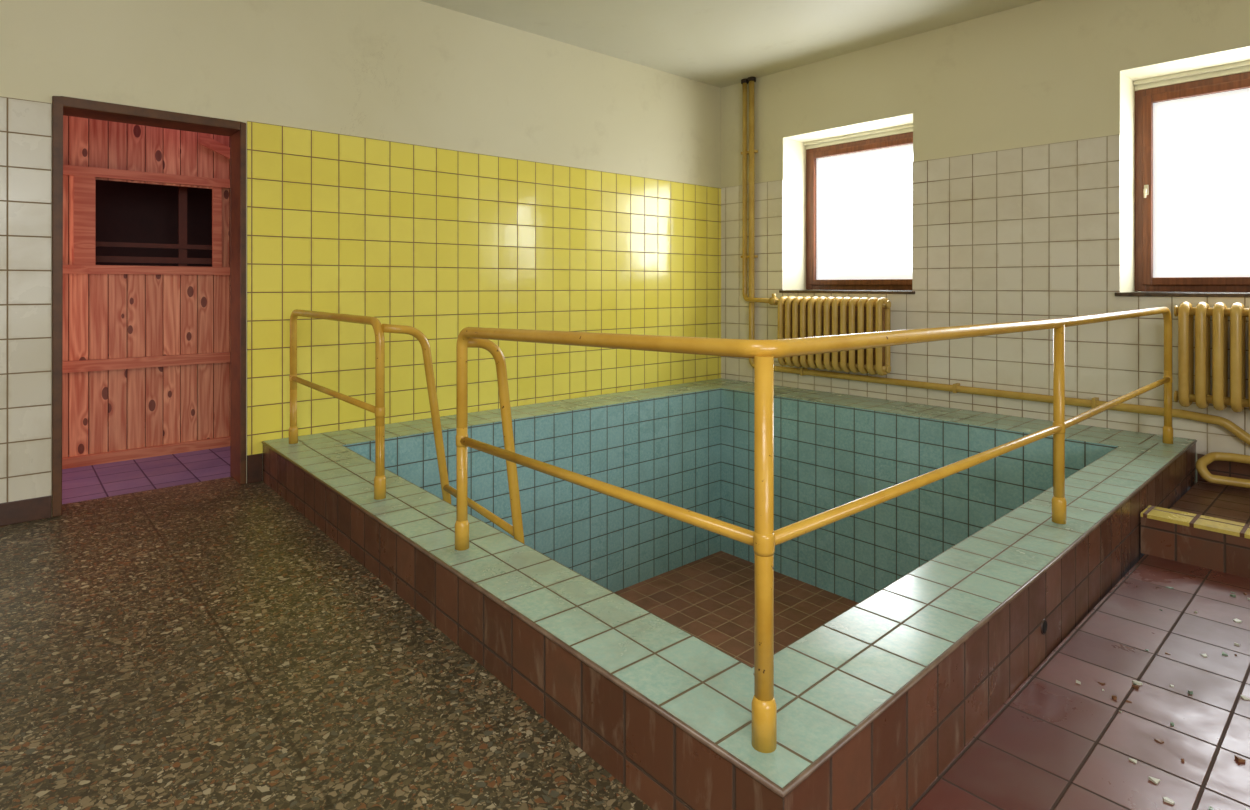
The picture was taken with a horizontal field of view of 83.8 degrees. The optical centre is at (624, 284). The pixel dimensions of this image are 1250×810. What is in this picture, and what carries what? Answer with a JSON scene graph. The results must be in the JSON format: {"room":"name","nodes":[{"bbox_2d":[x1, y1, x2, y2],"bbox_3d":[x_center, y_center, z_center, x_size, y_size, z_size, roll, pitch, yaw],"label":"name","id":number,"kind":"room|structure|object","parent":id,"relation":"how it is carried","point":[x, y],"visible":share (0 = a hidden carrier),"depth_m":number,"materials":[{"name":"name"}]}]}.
{"room":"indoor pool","nodes":[
{"label":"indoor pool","id":0,"kind":"room"},
{"bbox_2d":[88,119,211,427],"bbox_3d":[-3.103,-0.195,4.504,3.600,2.700,2.250,0,0,-42],"label":"wall","id":1,"kind":"structure","parent":0,"point":[127,212],"depth_m":5.35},
{"bbox_2d":[0,428,652,809],"bbox_3d":[-2.612,1.105,2.460,5.400,0.100,5.750,0,0,-42],"label":"floor","id":2,"kind":"structure","parent":0,"point":[203,645],"depth_m":1.87,"materials":[{"name":"stone"}]},
{"bbox_2d":[68,116,211,454],"bbox_3d":[-3.136,-0.095,4.616,2.100,2.300,0.040,0,0,-42],"label":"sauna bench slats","id":3,"kind":"object","parent":2,"relation":"on","point":[182,260],"visible":0.08,"depth_m":4.66,"materials":[{"name":"brown wood"}]},
{"bbox_2d":[263,378,1195,809],"bbox_3d":[0.564,1.502,3.717,3.868,1.325,3.405,0,0,-42],"label":"plunge pool","id":4,"kind":"object","parent":2,"relation":"in","point":[866,600],"visible":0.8,"depth_m":2.74,"materials":[{"name":"green tile"}]},
{"bbox_2d":[289,309,385,499],"bbox_3d":[-1.364,0.484,3.222,0.045,0.712,1.288,0,0,-40],"label":"railing","id":5,"kind":"object","parent":4,"relation":"on","point":[378,409],"visible":1,"depth_m":2.83,"materials":[{"name":"metal"}]},
{"bbox_2d":[382,324,524,543],"bbox_3d":[-0.620,0.821,2.595,0.348,1.336,0.724,0,0,-42],"label":"pool ladder","id":6,"kind":"object","parent":4,"relation":"attached to","point":[516,530],"visible":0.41,"depth_m":2.41,"materials":[{"name":"metal"}]},
{"bbox_2d":[261,440,1196,798],"bbox_3d":[0.561,0.846,3.709,3.863,0.014,3.408,0,0,-42],"label":"trim","id":7,"kind":"structure","parent":4,"relation":"attached to","point":[825,757],"depth_m":1.57,"materials":[{"name":"tile"}]},
{"bbox_2d":[455,307,1172,752],"bbox_3d":[1.177,0.471,2.924,3.626,0.738,1.271,0,0,-42],"label":"railing","id":8,"kind":"object","parent":4,"relation":"on","point":[764,539],"visible":1,"depth_m":1.54,"materials":[{"name":"metal"}]},
{"bbox_2d":[1041,619,1046,634],"bbox_3d":[1.237,1.010,2.058,0.044,0.044,0.010,0,0,-42],"label":"outlet","id":9,"kind":"object","parent":4,"relation":"attached to","point":[1044,621],"visible":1,"depth_m":2.05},
{"bbox_2d":[0,0,720,502],"bbox_3d":[-2.005,-0.388,3.839,8.546,2.985,0.208,0,0,-42],"label":"wall","id":10,"kind":"structure","parent":0,"point":[439,172],"depth_m":4.24,"materials":[{"name":"yellow tile"}]},
{"bbox_2d":[0,495,51,525],"bbox_3d":[-3.786,1.005,2.102,3.174,0.100,0.014,0,0,-42],"label":"baseboard","id":11,"kind":"structure","parent":10,"relation":"attached to","point":[14,512],"depth_m":3.10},
{"bbox_2d":[52,96,245,516],"bbox_3d":[-2.378,0.096,3.508,0.796,1.919,0.222,0,0,-42],"label":"door frame","id":12,"kind":"structure","parent":10,"relation":"attached to","point":[61,105],"depth_m":3.50,"materials":[{"name":"brown wood"}]},
{"bbox_2d":[62,115,229,468],"bbox_3d":[-2.844,-0.170,4.365,2.300,2.450,0.065,0,0,-42],"label":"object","id":13,"kind":"structure","parent":12,"relation":"in","point":[158,364],"depth_m":4.25,"materials":[{"name":"brown wood"}]},
{"bbox_2d":[247,453,262,483],"bbox_3d":[-1.980,0.980,3.721,0.074,0.150,0.016,0,0,-42],"label":"baseboard","id":14,"kind":"structure","parent":10,"relation":"attached to","point":[255,461],"depth_m":3.71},
{"bbox_2d":[419,0,1040,87],"bbox_3d":[0.498,-1.830,1.052,8.546,0.100,7.700,0,0,-42],"label":"ceiling","id":15,"kind":"structure","parent":0,"point":[718,43],"depth_m":4.75,"materials":[{"name":"paint"}]},
{"bbox_2d":[721,0,1249,481],"bbox_3d":[3.555,-0.388,3.662,0.508,2.985,7.500,0,0,-42],"label":"wall","id":16,"kind":"structure","parent":0,"point":[1022,118],"depth_m":4.51,"materials":[{"name":"beige paint"}]},
{"bbox_2d":[778,296,890,375],"bbox_3d":[1.585,0.370,5.321,0.203,0.562,0.934,0,0,-42],"label":"radiator","id":17,"kind":"object","parent":16,"relation":"attached to","point":[798,317],"visible":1,"depth_m":5.20,"materials":[{"name":"metal"}]},
{"bbox_2d":[779,290,914,293],"bbox_3d":[1.798,0.054,5.479,0.364,0.022,1.148,0,0,-42],"label":"trim","id":18,"kind":"structure","parent":16,"relation":"attached to","point":[780,291],"depth_m":5.37,"materials":[{"name":"stone"}]},
{"bbox_2d":[804,124,912,289],"bbox_3d":[1.972,-0.593,5.636,0.175,1.268,1.108,0,0,-42],"label":"window","id":19,"kind":"structure","parent":16,"relation":"in","point":[898,135],"depth_m":5.76,"materials":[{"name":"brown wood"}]},
{"bbox_2d":[741,77,1249,487],"bbox_3d":[2.902,-0.374,3.835,0.229,2.812,5.830,0,0,-42],"label":"pipes","id":20,"kind":"object","parent":16,"relation":"attached to","point":[1201,463],"visible":0.94,"depth_m":4.93,"materials":[{"name":"metal"}]},
{"bbox_2d":[1115,292,1249,297],"bbox_3d":[3.362,0.054,3.737,0.364,0.022,1.149,0,0,-42],"label":"trim","id":21,"kind":"structure","parent":16,"relation":"attached to","point":[1152,294],"depth_m":3.83,"materials":[{"name":"stone"}]},
{"bbox_2d":[1133,60,1249,291],"bbox_3d":[3.536,-0.603,3.893,0.175,1.288,1.109,0,0,-42],"label":"window","id":22,"kind":"structure","parent":16,"relation":"in","point":[1234,76],"depth_m":4.19,"materials":[{"name":"brown wood"}]},
{"bbox_2d":[1144,185,1148,197],"bbox_3d":[3.142,-0.565,4.200,0.043,0.080,0.020,0,0,-42],"label":"handle","id":23,"kind":"object","parent":22,"relation":"attached to","point":[1146,187],"visible":1,"depth_m":4.20,"materials":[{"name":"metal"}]},
{"bbox_2d":[1153,88,1249,277],"bbox_3d":[3.516,-0.574,3.875,0.001,1.067,0.943,0,0,-42],"label":"window","id":24,"kind":"structure","parent":22,"relation":"attached to","point":[1201,144],"depth_m":4.05,"materials":[{"name":"white glass"}]},
{"bbox_2d":[1174,302,1249,412],"bbox_3d":[3.292,0.370,3.420,0.203,0.562,0.934,0,0,-42],"label":"radiator","id":25,"kind":"object","parent":16,"relation":"attached to","point":[1185,313],"visible":1,"depth_m":3.60,"materials":[{"name":"metal"}]},
{"bbox_2d":[1197,454,1249,481],"bbox_3d":[4.424,1.010,2.316,0.014,0.190,3.935,0,0,-42],"label":"baseboard","id":26,"kind":"structure","parent":16,"relation":"attached to","point":[1221,468],"depth_m":3.68,"materials":[{"name":"brown tile"}]},
{"bbox_2d":[908,554,1249,809],"bbox_3d":[1.522,1.155,-0.313,7.846,0.100,3.900,0,0,-42],"label":"floor","id":27,"kind":"structure","parent":0,"point":[1057,742],"depth_m":1.79,"materials":[{"name":"tile"}]},
{"bbox_2d":[1076,586,1249,809],"bbox_3d":[1.832,1.100,1.251,2.357,0.009,1.790,0,0,-42],"label":"debris","id":28,"kind":"object","parent":27,"relation":"on","point":[1156,781],"visible":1,"depth_m":1.86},
{"bbox_2d":[1141,478,1249,578],"bbox_3d":[3.594,1.022,2.232,1.334,0.165,2.920,0,0,-42],"label":"step","id":29,"kind":"structure","parent":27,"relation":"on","point":[1208,527],"depth_m":2.80,"materials":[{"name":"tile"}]}
]}

